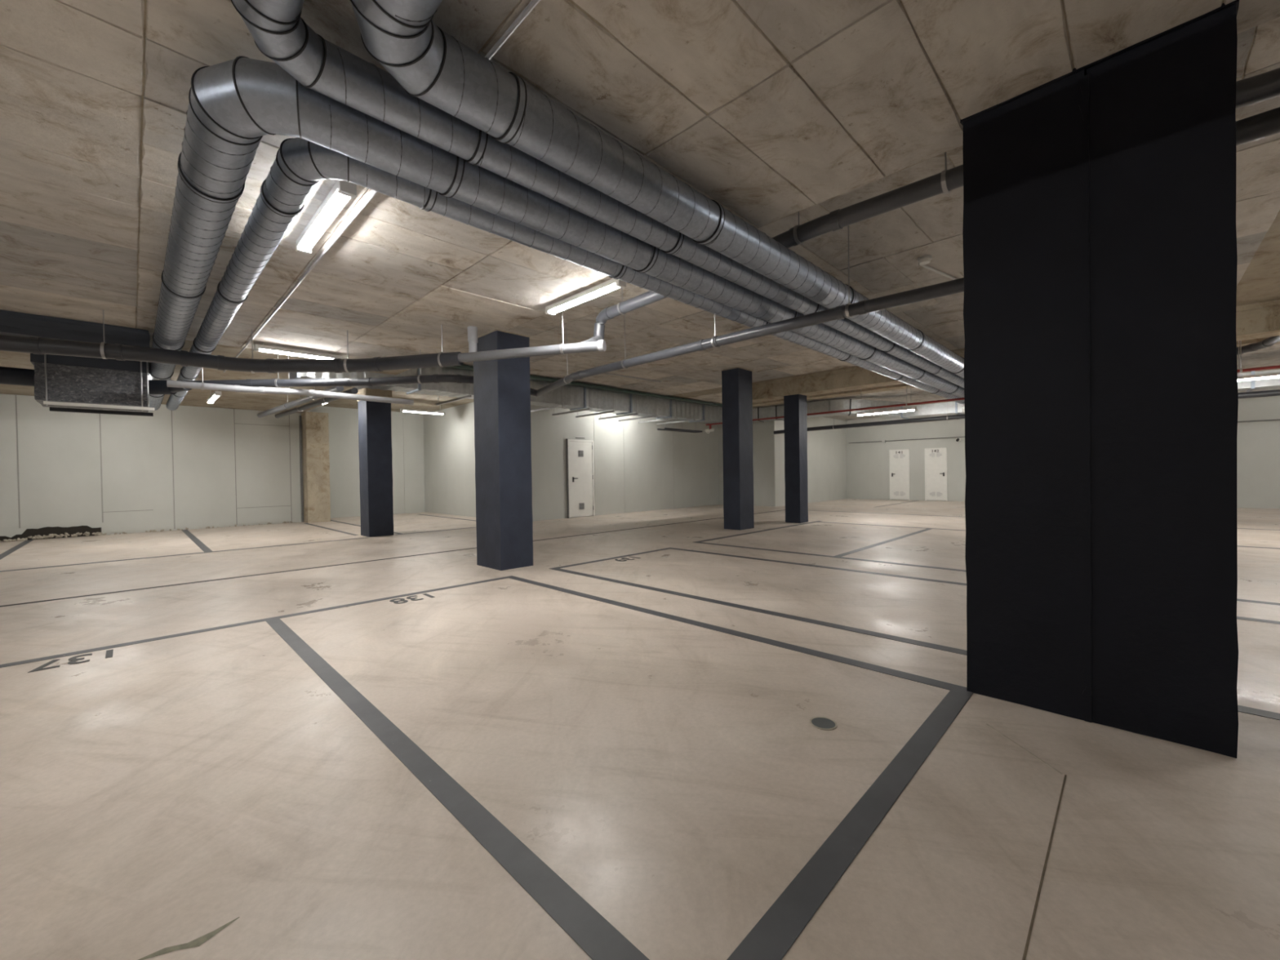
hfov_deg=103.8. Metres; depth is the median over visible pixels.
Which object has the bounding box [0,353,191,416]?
ventilation duct
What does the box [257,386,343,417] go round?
pipe
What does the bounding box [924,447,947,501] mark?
door
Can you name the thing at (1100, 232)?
column
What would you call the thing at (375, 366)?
socket
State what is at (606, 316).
socket
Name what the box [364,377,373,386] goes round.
socket
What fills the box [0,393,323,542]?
wall
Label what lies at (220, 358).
socket
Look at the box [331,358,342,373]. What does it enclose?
socket
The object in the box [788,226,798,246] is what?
socket
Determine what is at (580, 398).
duct
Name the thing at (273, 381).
socket
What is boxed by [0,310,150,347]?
duct
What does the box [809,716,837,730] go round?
floor drain
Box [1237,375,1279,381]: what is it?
diffuser
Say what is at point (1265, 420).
conduit
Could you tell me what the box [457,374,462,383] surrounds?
socket
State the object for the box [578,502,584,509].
grille
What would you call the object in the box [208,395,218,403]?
diffuser
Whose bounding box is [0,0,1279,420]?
ceiling
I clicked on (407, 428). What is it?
wall
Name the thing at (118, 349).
coupling
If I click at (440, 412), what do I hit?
diffuser
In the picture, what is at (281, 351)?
diffuser
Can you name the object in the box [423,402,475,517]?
wall
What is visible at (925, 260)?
smoke detector
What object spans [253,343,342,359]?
lamp
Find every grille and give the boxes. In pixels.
[577,450,583,457]
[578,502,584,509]
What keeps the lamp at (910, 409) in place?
hanging from the ceiling
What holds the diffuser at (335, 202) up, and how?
attached to the lamp at (342, 191)
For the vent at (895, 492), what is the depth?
21.25 m
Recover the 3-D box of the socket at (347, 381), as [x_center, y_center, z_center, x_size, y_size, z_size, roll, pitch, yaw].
[-4.543,-1.518,7.815,0.062,0.132,0.132,-1,1,-2]
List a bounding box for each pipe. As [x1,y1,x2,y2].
[0,309,463,373]
[166,355,413,404]
[184,349,537,396]
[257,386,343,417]
[275,386,358,417]
[457,311,606,362]
[536,225,964,396]
[593,67,1279,339]
[706,340,1279,425]
[773,389,1279,434]
[1235,106,1279,146]
[1236,335,1279,355]
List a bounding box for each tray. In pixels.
[445,364,722,407]
[657,422,702,432]
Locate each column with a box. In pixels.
[355,387,393,537]
[473,328,533,570]
[720,367,754,529]
[783,394,808,523]
[960,0,1239,758]
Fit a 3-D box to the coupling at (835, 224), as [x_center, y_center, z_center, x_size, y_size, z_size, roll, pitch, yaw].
[1.574,-2.081,4.022,0.067,0.148,0.150,0,1,45]
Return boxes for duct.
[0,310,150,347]
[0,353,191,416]
[148,56,964,410]
[165,137,964,410]
[231,0,964,388]
[288,366,722,424]
[350,0,964,378]
[752,399,905,422]
[900,368,1279,418]
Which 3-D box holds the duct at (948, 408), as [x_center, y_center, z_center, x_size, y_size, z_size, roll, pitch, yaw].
[13.905,-2.107,9.864,16.112,0.375,0.650,0,1,45]
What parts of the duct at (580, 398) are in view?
support rail, support rail, support rail, support rail, support rail, support rail, support rail, support rail, support rail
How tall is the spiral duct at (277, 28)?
0.212 m
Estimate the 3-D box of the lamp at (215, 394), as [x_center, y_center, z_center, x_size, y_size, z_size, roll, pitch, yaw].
[-8.692,-1.783,10.241,1.425,0.296,0.098,0,1,45]
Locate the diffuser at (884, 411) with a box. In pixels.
[857,409,914,416]
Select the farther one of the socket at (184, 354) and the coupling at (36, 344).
the socket at (184, 354)
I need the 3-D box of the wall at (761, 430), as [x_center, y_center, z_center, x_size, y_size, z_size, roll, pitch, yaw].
[4.022,-0.806,19.331,2.312,3.812,0.188,0,1,45]
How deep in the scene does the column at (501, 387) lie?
6.83 m
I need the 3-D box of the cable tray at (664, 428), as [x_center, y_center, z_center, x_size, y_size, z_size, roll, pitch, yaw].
[1.386,-2.099,17.201,0.338,0.850,2.000,0,1,45]
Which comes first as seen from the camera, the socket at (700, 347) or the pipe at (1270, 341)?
the socket at (700, 347)
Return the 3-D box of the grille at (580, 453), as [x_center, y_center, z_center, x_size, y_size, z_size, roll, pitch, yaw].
[-1.770,-0.789,15.037,0.008,0.188,0.188,0,1,45]
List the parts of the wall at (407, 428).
wall panel, wall panel, wall panel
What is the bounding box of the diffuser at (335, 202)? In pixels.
[299,192,349,251]
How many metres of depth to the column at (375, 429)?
10.86 m
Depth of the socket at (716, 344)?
5.67 m
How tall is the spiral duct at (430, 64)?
0.282 m
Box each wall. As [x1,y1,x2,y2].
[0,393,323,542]
[323,406,425,518]
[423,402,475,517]
[530,404,719,521]
[717,421,770,506]
[769,416,846,506]
[845,387,1279,508]
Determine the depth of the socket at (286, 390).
7.76 m
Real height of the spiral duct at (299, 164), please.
0.218 m
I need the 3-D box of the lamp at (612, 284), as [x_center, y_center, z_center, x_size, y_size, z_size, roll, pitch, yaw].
[-0.611,-1.953,5.376,1.238,0.085,0.098,0,1,45]
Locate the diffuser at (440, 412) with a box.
[403,410,443,414]
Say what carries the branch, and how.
on the drain pipe at (562, 348)
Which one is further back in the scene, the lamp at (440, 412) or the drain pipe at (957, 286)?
the lamp at (440, 412)
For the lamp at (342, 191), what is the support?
hanging from the ceiling
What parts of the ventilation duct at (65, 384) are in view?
hanger rod, casing, hanger rod, hanger rod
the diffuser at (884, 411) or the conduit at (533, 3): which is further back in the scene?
the diffuser at (884, 411)
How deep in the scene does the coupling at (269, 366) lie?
6.43 m
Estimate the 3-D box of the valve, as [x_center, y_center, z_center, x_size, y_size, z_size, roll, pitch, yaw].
[2.209,-1.615,16.013,0.300,0.271,0.142,0,1,45]
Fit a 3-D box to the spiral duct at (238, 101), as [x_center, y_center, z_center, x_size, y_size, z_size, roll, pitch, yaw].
[-0.771,-1.857,12.280,13.156,0.288,16.041,0,1,45]
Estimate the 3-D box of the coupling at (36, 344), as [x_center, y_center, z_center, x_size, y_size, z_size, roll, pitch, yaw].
[-6.500,-1.449,5.418,0.062,0.187,0.187,-1,1,-30]
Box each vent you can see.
[893,491,905,494]
[930,493,942,496]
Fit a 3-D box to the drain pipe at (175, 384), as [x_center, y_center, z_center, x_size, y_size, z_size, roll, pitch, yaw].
[-5.317,-1.634,7.965,3.225,0.648,0.237,-1,1,-37]
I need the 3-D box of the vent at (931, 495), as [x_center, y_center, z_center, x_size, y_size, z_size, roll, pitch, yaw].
[11.957,0.570,20.289,0.475,0.162,0.006,0,1,45]
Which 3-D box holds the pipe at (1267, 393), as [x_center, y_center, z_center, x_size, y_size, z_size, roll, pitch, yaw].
[12.011,-2.126,10.752,20.255,0.975,0.190,0,1,44]
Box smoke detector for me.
[917,255,932,265]
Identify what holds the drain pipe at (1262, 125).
hanging from the ceiling
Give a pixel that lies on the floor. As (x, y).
(323, 740)
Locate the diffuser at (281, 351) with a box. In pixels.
[259,348,333,359]
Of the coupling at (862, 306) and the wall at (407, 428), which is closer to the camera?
the coupling at (862, 306)
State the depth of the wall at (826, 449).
20.89 m
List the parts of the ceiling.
formwork panel, formwork panel, formwork panel, formwork panel, formwork panel, formwork panel, formwork panel, formwork panel, formwork panel, formwork panel, formwork panel, formwork panel, formwork panel, formwork panel, formwork panel, formwork panel, formwork panel, formwork panel, formwork panel, formwork panel, formwork panel, formwork panel, formwork panel, formwork panel, formwork panel, formwork panel, formwork panel, formwork panel, formwork panel, formwork panel, formwork panel, formwork panel, formwork panel, formwork panel, formwork panel, formwork panel, formwork panel, formwork panel, formwork panel, formwork panel, formwork panel, formwork panel, formwork panel, formwork panel, formwork panel, formwork panel, formwork panel, formwork panel, formwork panel, formwork panel, formwork panel, formwork panel, formwork panel, formwork panel, formwork panel, formwork panel, formwork panel, formwork panel, formwork panel, formwork panel, formwork panel, formwork panel, formwork panel, formwork panel, formwork panel, formwork panel, formwork panel, formwork panel, formwork panel, formwork panel, formwork panel, formwork panel, formwork panel, formwork panel, formwork panel, formwork panel, formwork panel, formwork panel, formwork panel, formwork panel, formwork panel, formwork panel, formwork panel, formwork panel, formwork panel, formwork panel, formwork panel, formwork panel, formwork panel, formwork panel, formwork panel, formwork panel, formwork panel, formwork panel, formwork panel, formwork panel, formwork panel, formwork panel, formwork panel, formwork panel, formwork panel, formwork panel, formwork panel, formwork panel, formwork panel, formwork panel, formwork panel, formwork panel, formwork panel, formwork panel, formwork panel, formwork panel, formwork panel, formwork panel, formwork panel, formwork panel, formwork panel, formwork panel, formwork panel, formwork panel, formwork panel, formwork panel, formwork panel, formwork panel, formwork panel, formwork panel, formwork panel, formwork panel, formwork panel, formwork panel, formwork panel, formwork panel, formwork panel, formwork panel, formwork panel, formwork panel, formwork panel, formwork panel, formwork panel, formwork panel, formwork panel, formwork panel, formwork panel, formwork panel, formwork panel, formwork panel, formwork panel, formwork panel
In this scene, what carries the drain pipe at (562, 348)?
hanging from the ceiling
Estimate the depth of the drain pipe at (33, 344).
6.22 m
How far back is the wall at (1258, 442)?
19.92 m
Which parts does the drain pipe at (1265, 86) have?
hanger rod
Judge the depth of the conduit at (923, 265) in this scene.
5.79 m
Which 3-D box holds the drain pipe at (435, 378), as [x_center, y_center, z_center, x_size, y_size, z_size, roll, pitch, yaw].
[-4.120,-1.675,7.754,5.147,0.597,1.155,-1,1,-18]
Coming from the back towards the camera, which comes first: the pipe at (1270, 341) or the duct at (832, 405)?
the duct at (832, 405)
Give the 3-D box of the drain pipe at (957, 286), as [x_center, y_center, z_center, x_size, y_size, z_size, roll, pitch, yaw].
[0.654,-1.943,6.066,0.439,0.894,7.709,-1,1,-43]
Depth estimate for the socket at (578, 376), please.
7.46 m
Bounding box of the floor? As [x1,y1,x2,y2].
[0,498,1279,959]
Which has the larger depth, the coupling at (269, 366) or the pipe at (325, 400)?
the pipe at (325, 400)
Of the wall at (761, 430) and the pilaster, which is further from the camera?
the wall at (761, 430)
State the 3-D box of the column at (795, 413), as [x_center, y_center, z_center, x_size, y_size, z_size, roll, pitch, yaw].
[3.894,-0.660,12.539,0.460,3.425,0.460,0,1,45]
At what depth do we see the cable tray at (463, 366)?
13.17 m
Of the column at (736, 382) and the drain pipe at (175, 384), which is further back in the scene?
the column at (736, 382)
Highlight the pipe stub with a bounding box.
[467,325,477,352]
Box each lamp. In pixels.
[207,390,221,404]
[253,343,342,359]
[295,179,356,254]
[400,408,444,414]
[545,278,626,315]
[855,407,917,416]
[1237,340,1279,381]
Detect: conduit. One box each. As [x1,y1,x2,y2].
[223,0,540,373]
[848,419,1279,443]
[918,263,957,279]
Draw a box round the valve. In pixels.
[705,425,714,433]
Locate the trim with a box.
[298,415,303,522]
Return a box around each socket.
[180,350,187,366]
[217,355,224,370]
[234,385,239,392]
[245,378,252,386]
[258,386,264,393]
[270,378,275,386]
[284,387,289,394]
[307,389,312,395]
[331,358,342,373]
[343,377,351,386]
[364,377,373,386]
[371,356,382,371]
[431,373,438,382]
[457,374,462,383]
[575,370,583,379]
[602,306,613,319]
[697,339,705,351]
[713,335,719,346]
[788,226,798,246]
[835,305,845,319]
[1246,342,1256,351]
[1261,337,1273,346]
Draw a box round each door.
[565,438,595,518]
[888,448,910,500]
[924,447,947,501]
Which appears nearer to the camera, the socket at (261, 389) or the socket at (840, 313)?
the socket at (840, 313)
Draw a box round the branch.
[579,334,602,342]
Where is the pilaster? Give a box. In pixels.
[301,411,330,523]
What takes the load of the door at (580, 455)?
in the wall at (639, 467)
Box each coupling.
[28,336,44,355]
[112,343,125,360]
[263,358,276,373]
[828,208,842,231]
[857,299,867,315]
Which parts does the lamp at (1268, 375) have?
hanger rod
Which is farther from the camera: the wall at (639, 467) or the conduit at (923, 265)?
the wall at (639, 467)
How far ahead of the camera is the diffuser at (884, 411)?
12.79 m
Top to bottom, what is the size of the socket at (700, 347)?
0.124 m
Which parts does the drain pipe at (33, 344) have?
hanger rod, hanger rod, hanger rod, hanger rod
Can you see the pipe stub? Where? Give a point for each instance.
(472, 331)
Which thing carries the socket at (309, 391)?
attached to the drain pipe at (175, 384)
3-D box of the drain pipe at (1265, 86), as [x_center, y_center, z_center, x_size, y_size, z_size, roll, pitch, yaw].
[5.176,-2.090,0.830,16.043,0.621,0.418,0,1,43]
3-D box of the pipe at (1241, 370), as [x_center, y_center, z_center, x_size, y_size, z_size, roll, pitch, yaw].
[9.570,-2.167,8.766,20.938,0.775,0.068,0,1,45]
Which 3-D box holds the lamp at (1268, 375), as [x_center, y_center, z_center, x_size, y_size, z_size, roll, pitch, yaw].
[10.789,-2.138,8.266,1.462,0.859,0.098,0,1,45]
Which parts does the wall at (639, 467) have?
wall panel, wall panel, wall panel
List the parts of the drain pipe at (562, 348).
hanger rod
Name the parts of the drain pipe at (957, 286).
hanger rod, hanger rod, hanger rod, hanger rod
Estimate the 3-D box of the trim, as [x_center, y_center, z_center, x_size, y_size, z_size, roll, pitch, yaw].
[-9.953,-0.325,14.757,0.075,3.125,0.050,0,1,45]
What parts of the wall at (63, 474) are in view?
wall panel, wall panel, wall panel, wall panel, wall panel, wall panel, wall panel, wall panel, wall panel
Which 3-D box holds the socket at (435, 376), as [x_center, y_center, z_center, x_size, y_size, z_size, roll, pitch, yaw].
[-3.090,-1.537,7.613,0.062,0.132,0.132,-1,1,9]
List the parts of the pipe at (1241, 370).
hanger rod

